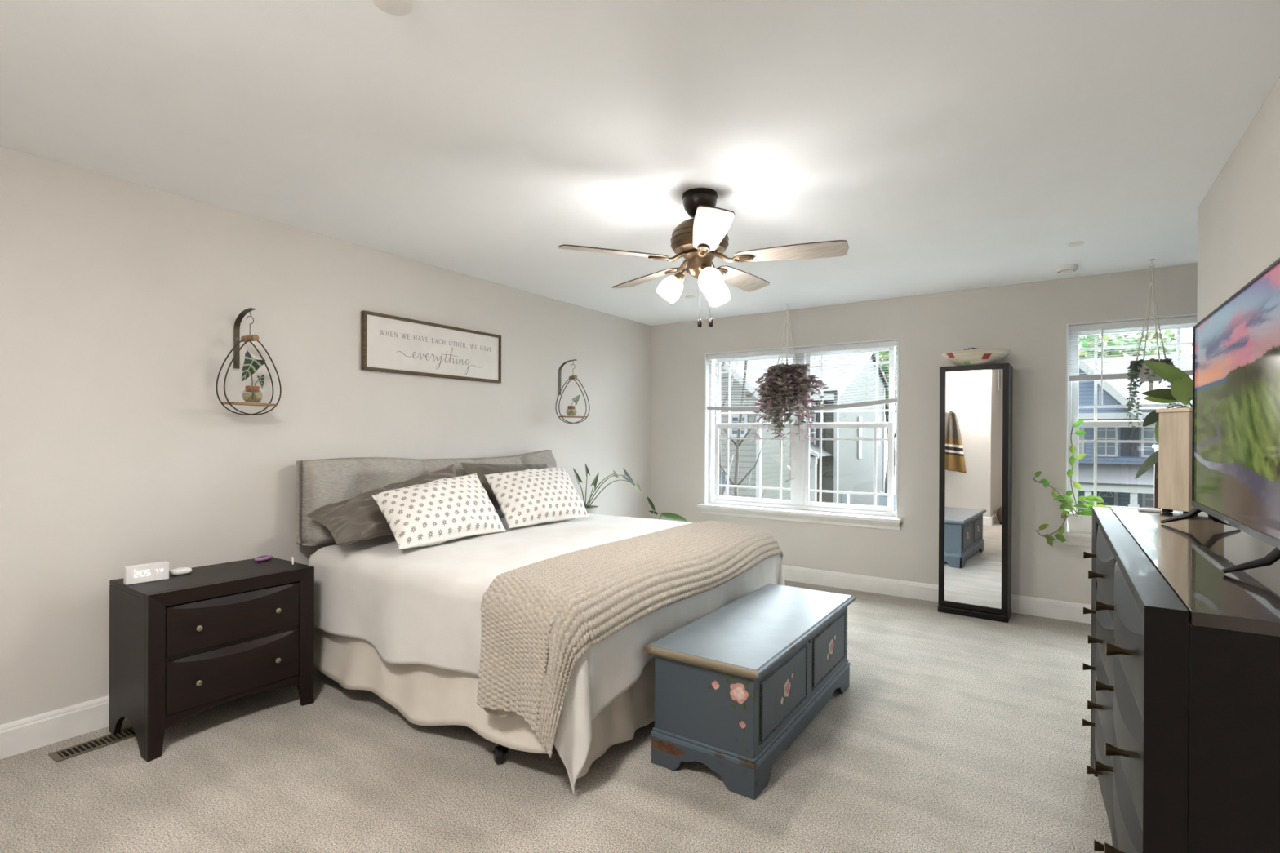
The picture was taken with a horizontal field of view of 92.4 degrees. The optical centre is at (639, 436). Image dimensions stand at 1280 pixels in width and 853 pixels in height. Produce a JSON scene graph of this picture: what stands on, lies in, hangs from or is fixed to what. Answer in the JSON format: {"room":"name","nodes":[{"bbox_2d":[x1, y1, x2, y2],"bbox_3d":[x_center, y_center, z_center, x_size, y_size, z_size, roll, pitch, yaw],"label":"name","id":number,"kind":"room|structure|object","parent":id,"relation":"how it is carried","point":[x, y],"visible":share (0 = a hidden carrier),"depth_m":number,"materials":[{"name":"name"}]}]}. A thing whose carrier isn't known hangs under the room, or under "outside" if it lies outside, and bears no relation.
{"room":"bedroom","nodes":[
{"label":"bedroom","id":0,"kind":"room"},
{"bbox_2d":[0,146,650,724],"bbox_3d":[-1.483,0.065,4.131,0.120,2.440,5.900,0,0,34],"label":"wall","id":1,"kind":"structure","parent":0,"point":[121,300],"depth_m":2.99,"materials":[{"name":"paint"}]},
{"bbox_2d":[0,695,128,759],"bbox_3d":[-1.451,1.219,4.069,0.016,0.132,5.564,0,0,34],"label":"baseboard","id":2,"kind":"structure","parent":1,"relation":"attached to","point":[22,735],"depth_m":2.57,"materials":[{"name":"white wood"}]},
{"bbox_2d":[233,307,255,368],"bbox_3d":[-1.995,-0.494,3.098,0.177,0.289,0.026,0,0,34],"label":"wall bracket","id":3,"kind":"object","parent":1,"relation":"attached to","point":[237,322],"visible":0.99,"depth_m":3.14,"materials":[{"name":"metal"}]},
{"bbox_2d":[215,315,281,415],"bbox_3d":[-1.948,-0.355,3.066,0.100,0.495,0.280,0,0,27],"label":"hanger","id":4,"kind":"object","parent":3,"relation":"hanging from","point":[246,339],"visible":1,"depth_m":3.05,"materials":[{"name":"black metal"}]},
{"bbox_2d":[241,385,262,403],"bbox_3d":[-1.942,-0.211,3.076,0.092,0.085,0.092,0,0,34],"label":"vase","id":5,"kind":"object","parent":4,"relation":"on","point":[247,388],"visible":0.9,"depth_m":3.05,"materials":[{"name":"clear glass"}]},
{"bbox_2d":[241,350,265,400],"bbox_3d":[-1.938,-0.304,3.074,0.049,0.249,0.107,0,0,34],"label":"plant cutting","id":6,"kind":"object","parent":5,"relation":"in","point":[251,365],"visible":1,"depth_m":3.06,"materials":[{"name":"green plant"}]},
{"bbox_2d":[360,310,501,382],"bbox_3d":[-1.364,-0.583,4.164,0.031,0.356,1.107,0,0,34],"label":"wall sign","id":7,"kind":"object","parent":1,"relation":"attached to","point":[391,344],"visible":1,"depth_m":4.08,"materials":[{"name":"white wood"}]},
{"bbox_2d":[558,359,576,395],"bbox_3d":[-0.606,-0.496,5.150,0.177,0.289,0.026,0,0,34],"label":"wall bracket","id":8,"kind":"object","parent":1,"relation":"attached to","point":[566,362],"visible":0.84,"depth_m":5.19,"materials":[{"name":"metal"}]},
{"bbox_2d":[555,364,590,423],"bbox_3d":[-0.559,-0.358,5.118,0.280,0.495,0.100,0,0,-30],"label":"shelf","id":9,"kind":"object","parent":8,"relation":"hanging from","point":[572,377],"visible":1,"depth_m":5.11,"materials":[{"name":"black metal"}]},
{"bbox_2d":[565,405,577,416],"bbox_3d":[-0.571,-0.214,5.102,0.092,0.085,0.092,0,0,34],"label":"vase","id":10,"kind":"object","parent":9,"relation":"on","point":[569,407],"visible":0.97,"depth_m":5.08,"materials":[{"name":"clear glass"}]},
{"bbox_2d":[568,394,580,414],"bbox_3d":[-0.545,-0.270,5.141,0.040,0.175,0.134,0,0,34],"label":"plant cutting","id":11,"kind":"object","parent":10,"relation":"in","point":[576,398],"visible":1,"depth_m":5.14,"materials":[{"name":"green plant"}]},
{"bbox_2d":[0,580,1112,852],"bbox_3d":[0.351,1.399,2.019,5.540,0.200,7.340,0,0,34],"label":"floor","id":12,"kind":"structure","parent":0,"point":[948,733],"depth_m":2.32,"materials":[{"name":"grey carpet"}]},
{"bbox_2d":[48,727,135,762],"bbox_3d":[-2.253,1.282,2.586,0.104,0.006,0.330,0,0,33],"label":"floor vent","id":13,"kind":"object","parent":12,"relation":"in","point":[98,743],"visible":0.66,"depth_m":2.55,"materials":[{"name":"metal"}]},
{"bbox_2d":[109,557,314,762],"bbox_3d":[-1.934,0.956,2.813,0.464,0.660,0.656,0,0,34],"label":"nightstand","id":14,"kind":"object","parent":12,"relation":"on","point":[182,646],"visible":0.99,"depth_m":2.63,"materials":[{"name":"brown wood"}]},
{"bbox_2d":[123,560,168,585],"bbox_3d":[-2.131,0.588,2.652,0.045,0.073,0.148,0,0,40],"label":"alarm clock","id":15,"kind":"object","parent":14,"relation":"on","point":[153,571],"visible":1,"depth_m":2.63,"materials":[{"name":"white plastic"}]},
{"bbox_2d":[169,567,191,575],"bbox_3d":[-2.089,0.611,2.795,0.060,0.026,0.077,0,0,34],"label":"case","id":16,"kind":"object","parent":14,"relation":"on","point":[180,571],"visible":1,"depth_m":2.78,"materials":[{"name":"white plastic"}]},
{"bbox_2d":[254,555,272,561],"bbox_3d":[-1.904,0.614,3.105,0.048,0.020,0.100,0,0,5],"label":"handheld device","id":17,"kind":"object","parent":14,"relation":"on","point":[264,557],"visible":1,"depth_m":3.08,"materials":[{"name":"purple plastic"}]},
{"bbox_2d":[308,554,655,778],"bbox_3d":[-0.464,0.959,3.585,1.932,0.664,2.130,0,0,34],"label":"bed","id":18,"kind":"object","parent":12,"relation":"on","point":[427,695],"visible":0.18,"depth_m":2.63,"materials":[{"name":"beige fabric"}]},
{"bbox_2d":[295,449,556,546],"bbox_3d":[-1.230,0.345,4.092,0.205,0.478,1.970,0,0,34],"label":"headboard","id":19,"kind":"object","parent":18,"relation":"on","point":[319,482],"visible":0.27,"depth_m":3.47,"materials":[{"name":"grey fabric"}]},
{"bbox_2d":[308,513,785,794],"bbox_3d":[-0.385,0.911,3.523,1.842,0.715,2.176,0,0,34],"label":"blanket","id":20,"kind":"object","parent":18,"relation":"on","point":[415,605],"visible":0.56,"depth_m":2.78,"materials":[{"name":"white fabric"}]},
{"bbox_2d":[305,464,456,546],"bbox_3d":[-1.325,0.354,3.444,0.424,0.352,1.032,0,0,34],"label":"pillow","id":21,"kind":"object","parent":20,"relation":"on","point":[359,517],"visible":0.49,"depth_m":3.20,"materials":[{"name":"grey fabric"}]},
{"bbox_2d":[371,472,506,549],"bbox_3d":[-1.095,0.400,3.403,0.418,0.343,0.850,0,0,34],"label":"dotted pillow","id":22,"kind":"object","parent":20,"relation":"on","point":[437,512],"visible":1,"depth_m":3.29,"materials":[{"name":"white fabric"}]},
{"bbox_2d":[459,462,548,510],"bbox_3d":[-0.844,0.328,4.356,0.222,0.320,0.930,0,0,34],"label":"pillow","id":23,"kind":"object","parent":20,"relation":"on","point":[482,469],"visible":0.22,"depth_m":4.11,"materials":[{"name":"grey fabric"}]},
{"bbox_2d":[484,466,589,528],"bbox_3d":[-0.648,0.389,4.093,0.411,0.336,0.885,0,0,34],"label":"dotted pillow","id":24,"kind":"object","parent":20,"relation":"on","point":[528,497],"visible":1,"depth_m":3.93,"materials":[{"name":"white fabric"}]},
{"bbox_2d":[476,520,783,758],"bbox_3d":[0.132,0.820,3.142,0.556,0.564,2.237,0,0,34],"label":"throw blanket","id":25,"kind":"object","parent":20,"relation":"on","point":[539,619],"visible":1,"depth_m":2.40,"materials":[{"name":"beige fabric"}]},
{"bbox_2d":[647,497,687,521],"bbox_3d":[0.081,0.932,5.517,0.441,0.715,0.613,0,0,34],"label":"potted plant","id":26,"kind":"object","parent":12,"relation":"on","point":[669,515],"visible":0.23,"depth_m":5.69,"materials":[{"name":"green plant"}]},
{"bbox_2d":[644,583,855,799],"bbox_3d":[0.569,1.063,2.820,0.484,0.472,1.264,0,0,34],"label":"storage chest","id":27,"kind":"object","parent":12,"relation":"on","point":[735,686],"visible":1,"depth_m":2.41,"materials":[{"name":"blue paint"}]},
{"bbox_2d":[937,363,1013,622],"bbox_3d":[2.475,0.394,4.534,0.452,1.822,0.254,0,0,36],"label":"mirror","id":28,"kind":"object","parent":12,"relation":"on","point":[975,467],"visible":1,"depth_m":4.43,"materials":[{"name":"black wood"}]},
{"bbox_2d":[942,348,1011,365],"bbox_3d":[2.474,-0.568,4.527,0.450,0.100,0.450,0,0,34],"label":"bowl","id":29,"kind":"object","parent":28,"relation":"on","point":[982,356],"visible":0.91,"depth_m":4.39,"materials":[{"name":"beige ceramic"}]},
{"bbox_2d":[963,347,978,350],"bbox_3d":[2.443,-0.619,4.529,0.132,0.072,0.132,0,0,34],"label":"ball","id":30,"kind":"object","parent":29,"relation":"in","point":[968,348],"visible":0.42,"depth_m":4.50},
{"bbox_2d":[1151,444,1162,511],"bbox_3d":[3.165,0.681,3.485,0.370,1.260,0.370,0,0,34],"label":"plant stand","id":31,"kind":"object","parent":12,"relation":"on","point":[1155,446],"visible":0.1,"depth_m":3.70,"materials":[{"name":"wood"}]},
{"bbox_2d":[1134,360,1192,479],"bbox_3d":[3.079,-0.098,3.453,0.380,0.681,0.368,0,0,-35],"label":"potted plant","id":32,"kind":"object","parent":31,"relation":"on","point":[1180,390],"visible":0.38,"depth_m":3.46,"materials":[{"name":"green plant"}]},
{"bbox_2d":[1082,506,1279,852],"bbox_3d":[1.454,0.790,1.587,0.467,1.032,1.710,0,0,34],"label":"dresser","id":33,"kind":"object","parent":12,"relation":"on","point":[1184,704],"visible":0.98,"depth_m":0.98,"materials":[{"name":"black wood"}]},
{"bbox_2d":[1137,507,1160,512],"bbox_3d":[1.877,0.270,2.264,0.060,0.010,0.055,0,0,34],"label":"box","id":34,"kind":"object","parent":33,"relation":"on","point":[1144,509],"visible":1,"depth_m":2.25,"materials":[{"name":"white plastic"}]},
{"bbox_2d":[1155,407,1202,514],"bbox_3d":[1.973,0.086,2.200,0.147,0.376,0.130,0,0,-4],"label":"wooden box","id":35,"kind":"object","parent":33,"relation":"on","point":[1175,424],"visible":0.59,"depth_m":2.19,"materials":[{"name":"brown wood"}]},
{"bbox_2d":[1160,257,1279,573],"bbox_3d":[1.476,-0.036,1.525,0.184,0.619,0.970,0,0,34],"label":"television","id":36,"kind":"object","parent":33,"relation":"on","point":[1236,411],"visible":1,"depth_m":1.44,"materials":[{"name":"black plastic"}]},
{"bbox_3d":[-0.453,1.056,5.111,0.300,0.466,0.300,0,0,34],"label":"stool","id":37,"kind":"object","parent":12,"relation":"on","visible":0},
{"bbox_2d":[573,463,640,514],"bbox_3d":[-0.294,0.520,5.340,0.220,0.605,0.892,0,0,34],"label":"potted plant","id":38,"kind":"object","parent":37,"relation":"on","point":[593,509],"visible":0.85,"depth_m":5.13,"materials":[{"name":"green plant"}]},
{"bbox_2d":[0,0,1279,325],"bbox_3d":[0.364,-1.216,2.013,5.540,0.150,7.340,0,0,34],"label":"ceiling","id":39,"kind":"structure","parent":0,"point":[952,145],"depth_m":2.24,"materials":[{"name":"paint"}]},
{"bbox_2d":[372,0,412,15],"bbox_3d":[-0.651,-1.141,1.613,0.100,0.008,0.100,0,0,34],"label":"sprinkler cover","id":40,"kind":"object","parent":39,"relation":"attached to","point":[396,7],"visible":1,"depth_m":1.62,"materials":[{"name":"white plastic"}]},
{"bbox_2d":[684,295,695,298],"bbox_3d":[0.410,-1.145,5.036,0.084,0.006,0.084,0,0,34],"label":"sprinkler cover","id":41,"kind":"object","parent":39,"relation":"attached to","point":[687,296],"visible":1,"depth_m":5.03,"materials":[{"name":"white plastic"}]},
{"bbox_2d":[558,187,848,327],"bbox_3d":[0.309,-0.830,2.935,1.292,0.625,1.248,0,0,34],"label":"ceiling fan","id":42,"kind":"object","parent":39,"relation":"hanging from","point":[703,237],"visible":1,"depth_m":2.82,"materials":[{"name":"brown wood"}]},
{"bbox_2d":[777,303,796,404],"bbox_3d":[1.265,-0.711,5.285,0.157,0.865,0.158,0,0,-34],"label":"macrame hanger","id":43,"kind":"object","parent":39,"relation":"hanging from","point":[787,310],"visible":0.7,"depth_m":5.28,"materials":[{"name":"white fabric"}]},
{"bbox_2d":[746,361,828,482],"bbox_3d":[1.259,-0.126,5.272,0.539,1.028,0.660,0,0,-26],"label":"hanging plant","id":44,"kind":"object","parent":43,"relation":"hanging from","point":[774,391],"visible":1,"depth_m":5.18,"materials":[{"name":"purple plant"}]},
{"bbox_2d":[1055,264,1078,273],"bbox_3d":[2.844,-1.113,4.090,0.124,0.038,0.124,0,0,34],"label":"smoke detector","id":45,"kind":"object","parent":39,"relation":"attached to","point":[1065,268],"visible":1,"depth_m":4.06,"materials":[{"name":"white plastic"}]},
{"bbox_2d":[1066,241,1084,246],"bbox_3d":[2.557,-1.130,3.603,0.084,0.006,0.084,0,0,34],"label":"sprinkler cover","id":46,"kind":"object","parent":39,"relation":"attached to","point":[1075,243],"visible":1,"depth_m":3.60,"materials":[{"name":"white plastic"}]},
{"bbox_2d":[1136,258,1166,391],"bbox_3d":[3.255,-0.710,3.908,0.122,0.840,0.123,0,0,-34],"label":"macrame hanger","id":47,"kind":"object","parent":39,"relation":"hanging from","point":[1152,268],"visible":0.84,"depth_m":3.90,"materials":[{"name":"white fabric"}]},
{"bbox_2d":[1126,358,1176,430],"bbox_3d":[3.255,-0.268,3.907,0.260,0.447,0.236,0,0,34],"label":"hanging plant","id":48,"kind":"object","parent":47,"relation":"hanging from","point":[1144,373],"visible":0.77,"depth_m":3.91,"materials":[{"name":"green plant"}]},
{"bbox_2d":[649,263,1197,604],"bbox_3d":[2.347,0.083,4.956,5.300,2.440,0.160,0,0,34],"label":"wall","id":49,"kind":"structure","parent":0,"point":[1029,320],"depth_m":4.90,"materials":[{"name":"paint"}]},
{"bbox_2d":[697,338,902,530],"bbox_3d":[1.391,-0.026,5.546,1.856,1.565,0.235,0,0,34],"label":"window","id":50,"kind":"structure","parent":49,"relation":"in","point":[799,508],"depth_m":5.54,"materials":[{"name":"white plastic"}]},
{"bbox_2d":[718,428,791,499],"bbox_3d":[1.080,0.250,5.838,0.742,0.664,0.008,0,0,34],"label":"grille","id":51,"kind":"object","parent":50,"relation":"attached to","point":[727,437],"depth_m":5.88,"materials":[{"name":"white plastic"}]},
{"bbox_2d":[720,358,791,423],"bbox_3d":[1.101,-0.432,5.862,0.742,0.604,0.008,0,0,34],"label":"grille","id":52,"kind":"object","parent":50,"relation":"attached to","point":[729,371],"depth_m":6.01,"materials":[{"name":"white plastic"}]},
{"bbox_2d":[706,340,897,411],"bbox_3d":[1.394,-0.513,5.545,1.754,0.563,0.038,0,0,34],"label":"window blind","id":53,"kind":"object","parent":50,"relation":"attached to","point":[885,344],"visible":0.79,"depth_m":5.38,"materials":[{"name":"white plastic"}]},
{"bbox_2d":[808,427,888,506],"bbox_3d":[1.805,0.255,5.348,0.671,0.664,0.008,0,0,34],"label":"grille","id":54,"kind":"object","parent":50,"relation":"attached to","point":[875,439],"depth_m":5.35,"materials":[{"name":"white plastic"}]},
{"bbox_2d":[810,351,888,422],"bbox_3d":[1.825,-0.427,5.371,0.671,0.604,0.008,0,0,34],"label":"grille","id":55,"kind":"object","parent":50,"relation":"attached to","point":[831,353],"depth_m":5.36,"materials":[{"name":"white plastic"}]},
{"bbox_2d":[782,564,1091,623],"bbox_3d":[2.298,1.237,4.881,5.284,0.132,0.016,0,0,34],"label":"baseboard","id":56,"kind":"structure","parent":49,"relation":"attached to","point":[1031,606],"depth_m":4.96,"materials":[{"name":"white wood"}]},
{"bbox_2d":[1058,313,1197,546],"bbox_3d":[3.393,-0.017,4.191,0.872,1.575,0.235,0,0,34],"label":"window","id":57,"kind":"structure","parent":49,"relation":"in","point":[1072,387],"depth_m":4.37,"materials":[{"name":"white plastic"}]},
{"bbox_2d":[1032,420,1112,546],"bbox_3d":[3.052,0.326,4.296,0.512,0.883,0.207,0,0,11],"label":"vine","id":58,"kind":"object","parent":57,"relation":"on","point":[1080,522],"visible":0.84,"depth_m":4.30,"materials":[{"name":"plant"}]},
{"bbox_2d":[1078,426,1182,511],"bbox_3d":[3.430,0.266,4.249,0.648,0.664,0.008,0,0,34],"label":"grille","id":59,"kind":"object","parent":57,"relation":"attached to","point":[1095,441],"depth_m":4.37,"materials":[{"name":"white plastic"}]},
{"bbox_2d":[1068,315,1196,404],"bbox_3d":[3.391,-0.506,4.183,0.770,0.570,0.056,0,0,34],"label":"window blind","id":60,"kind":"object","parent":57,"relation":"attached to","point":[1193,319],"visible":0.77,"depth_m":4.24,"materials":[{"name":"white plastic"}]},
{"bbox_2d":[1078,328,1192,420],"bbox_3d":[3.450,-0.421,4.272,0.648,0.614,0.008,0,0,34],"label":"grille","id":61,"kind":"object","parent":57,"relation":"attached to","point":[1095,406],"depth_m":4.33,"materials":[{"name":"white plastic"}]},
{"bbox_2d":[1066,513,1092,533],"bbox_3d":[3.110,0.610,4.313,0.189,0.125,0.089,0,0,34],"label":"planter","id":62,"kind":"object","parent":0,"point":[1079,522],"depth_m":4.29,"materials":[{"name":"white ceramic"}]},
{"bbox_2d":[1196,76,1279,512],"bbox_3d":[2.061,0.091,0.803,1.360,2.440,7.040,0,0,34],"label":"wall","id":63,"kind":"structure","parent":0,"point":[1238,217],"depth_m":2.29,"materials":[{"name":"paint"}]},
{"label":"outside","id":64,"kind":"structure","parent":0,"visible":0},
{"bbox_2d":[884,471,895,493],"bbox_3d":[21.246,4.573,37.658,80.000,0.300,73.800,0,0,34],"label":"ground","id":65,"kind":"structure","parent":64,"point":[894,486],"depth_m":54.58,"materials":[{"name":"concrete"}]},
{"bbox_2d":[715,360,738,495],"bbox_3d":[1.490,-0.068,13.387,0.852,9.027,1.461,0,0,34],"label":"tree","id":66,"kind":"object","parent":65,"relation":"on","point":[721,491],"visible":0.17,"depth_m":13.31,"materials":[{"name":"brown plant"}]},
{"bbox_2d":[715,360,771,498],"bbox_3d":[1.902,0.662,12.466,1.446,7.563,0.794,0,0,-6],"label":"tree","id":67,"kind":"object","parent":65,"relation":"on","point":[738,443],"visible":0.3,"depth_m":12.57,"materials":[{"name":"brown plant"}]},
{"bbox_2d":[715,360,792,500],"bbox_3d":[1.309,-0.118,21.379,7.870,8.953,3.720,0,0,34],"label":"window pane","id":68,"kind":"structure","parent":65,"relation":"on","point":[767,464],"depth_m":18.64,"materials":[{"name":"white"}]},
{"bbox_2d":[721,471,724,489],"bbox_3d":[2.324,1.359,18.897,0.650,0.580,0.009,0,0,34],"label":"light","id":69,"kind":"object","parent":68,"relation":"attached to","point":[722,473],"depth_m":18.75,"materials":[{"name":"glass"}]},
{"bbox_2d":[757,351,888,506],"bbox_3d":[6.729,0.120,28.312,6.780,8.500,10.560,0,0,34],"label":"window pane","id":70,"kind":"structure","parent":65,"relation":"on","point":[846,465],"depth_m":25.86,"materials":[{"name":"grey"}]},
{"bbox_2d":[817,414,824,449],"bbox_3d":[7.172,-0.144,24.342,0.280,1.450,0.038,0,0,34],"label":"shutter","id":71,"kind":"object","parent":70,"relation":"hanging from","point":[818,415],"depth_m":24.35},
{"bbox_2d":[874,346,896,493],"bbox_3d":[14.678,-1.392,35.997,6.591,11.744,6.629,0,0,34],"label":"tree","id":72,"kind":"object","parent":65,"relation":"on","point":[880,353],"visible":0.07,"depth_m":35.68,"materials":[{"name":"green plant"}]},
{"bbox_2d":[879,491,895,511],"bbox_3d":[11.780,3.346,24.058,4.570,2.120,0.120,0,0,34],"label":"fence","id":73,"kind":"object","parent":65,"relation":"on","point":[882,499],"visible":0.13,"depth_m":25.19,"materials":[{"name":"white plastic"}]},
{"bbox_2d":[1079,329,1182,359],"bbox_3d":[28.023,-1.542,36.564,6.439,12.190,6.416,0,0,34],"label":"tree","id":74,"kind":"object","parent":65,"relation":"on","point":[1148,351],"visible":0.18,"depth_m":34.75,"materials":[{"name":"green plant"}]},
{"bbox_2d":[1078,353,1192,511],"bbox_3d":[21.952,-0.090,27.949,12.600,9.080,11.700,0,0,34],"label":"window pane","id":75,"kind":"structure","parent":65,"relation":"on","point":[1118,464],"depth_m":25.09,"materials":[{"name":"blue"}]},
{"bbox_2d":[1120,426,1129,456],"bbox_3d":[19.868,0.070,25.156,0.280,1.450,0.058,0,0,34],"label":"shutter","id":76,"kind":"object","parent":75,"relation":"hanging from","point":[1125,431],"depth_m":25.12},
{"bbox_2d":[1129,426,1138,456],"bbox_3d":[20.117,0.072,24.988,0.280,1.450,0.058,0,0,34],"label":"shutter","id":77,"kind":"object","parent":75,"relation":"hanging from","point":[1134,434],"depth_m":24.97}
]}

